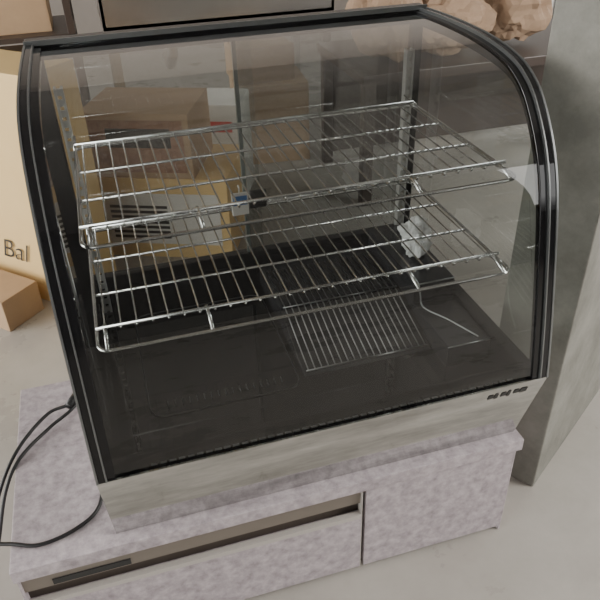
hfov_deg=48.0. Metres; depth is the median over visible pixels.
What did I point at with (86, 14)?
wall
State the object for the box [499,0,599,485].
concrete pillar
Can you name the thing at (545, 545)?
floor
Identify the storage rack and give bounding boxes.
[0,0,90,106]
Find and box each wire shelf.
[72,94,515,249]
[85,170,508,352]
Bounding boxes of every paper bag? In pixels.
[345,0,422,8]
[421,0,496,56]
[484,0,552,40]
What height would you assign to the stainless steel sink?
0.857 m
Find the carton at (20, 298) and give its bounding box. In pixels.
[0,269,43,331]
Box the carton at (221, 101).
[207,88,238,143]
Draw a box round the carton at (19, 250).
[0,49,116,300]
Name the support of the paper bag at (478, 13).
on the table
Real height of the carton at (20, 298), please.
0.100 m
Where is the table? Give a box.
[415,18,552,138]
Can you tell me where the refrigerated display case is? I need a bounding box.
[16,3,558,533]
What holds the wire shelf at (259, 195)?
attached to the refrigerated display case
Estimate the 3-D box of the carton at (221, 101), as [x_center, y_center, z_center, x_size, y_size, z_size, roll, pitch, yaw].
[-0.311,-0.598,2.591,0.220,0.372,0.202,2,34,6]
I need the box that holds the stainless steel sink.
[96,0,333,86]
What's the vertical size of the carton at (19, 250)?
0.692 m
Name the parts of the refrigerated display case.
frame, glass, frame, frame trim, curved glass, steel panel, sliding glass, housing trim and lead, frame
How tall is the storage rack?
1.202 m
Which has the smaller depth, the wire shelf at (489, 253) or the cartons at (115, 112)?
the wire shelf at (489, 253)
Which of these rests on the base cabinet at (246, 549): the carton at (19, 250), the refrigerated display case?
the refrigerated display case
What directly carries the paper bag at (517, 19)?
on the table
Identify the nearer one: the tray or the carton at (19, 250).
the tray
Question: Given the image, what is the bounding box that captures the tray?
[135,295,298,416]
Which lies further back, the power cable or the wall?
the wall
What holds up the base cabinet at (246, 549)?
on the floor
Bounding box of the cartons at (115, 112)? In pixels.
[83,87,244,257]
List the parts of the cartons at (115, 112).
printed panel, printed panel dark, stripe panel, white panel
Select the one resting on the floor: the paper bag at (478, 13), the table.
the table
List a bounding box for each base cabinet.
[9,380,523,599]
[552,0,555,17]
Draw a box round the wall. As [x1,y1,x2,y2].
[0,0,348,46]
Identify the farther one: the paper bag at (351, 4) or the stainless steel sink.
the stainless steel sink
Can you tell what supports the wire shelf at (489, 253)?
attached to the refrigerated display case
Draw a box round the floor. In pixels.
[0,47,599,599]
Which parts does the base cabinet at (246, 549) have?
drawer rail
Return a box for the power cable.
[0,393,102,547]

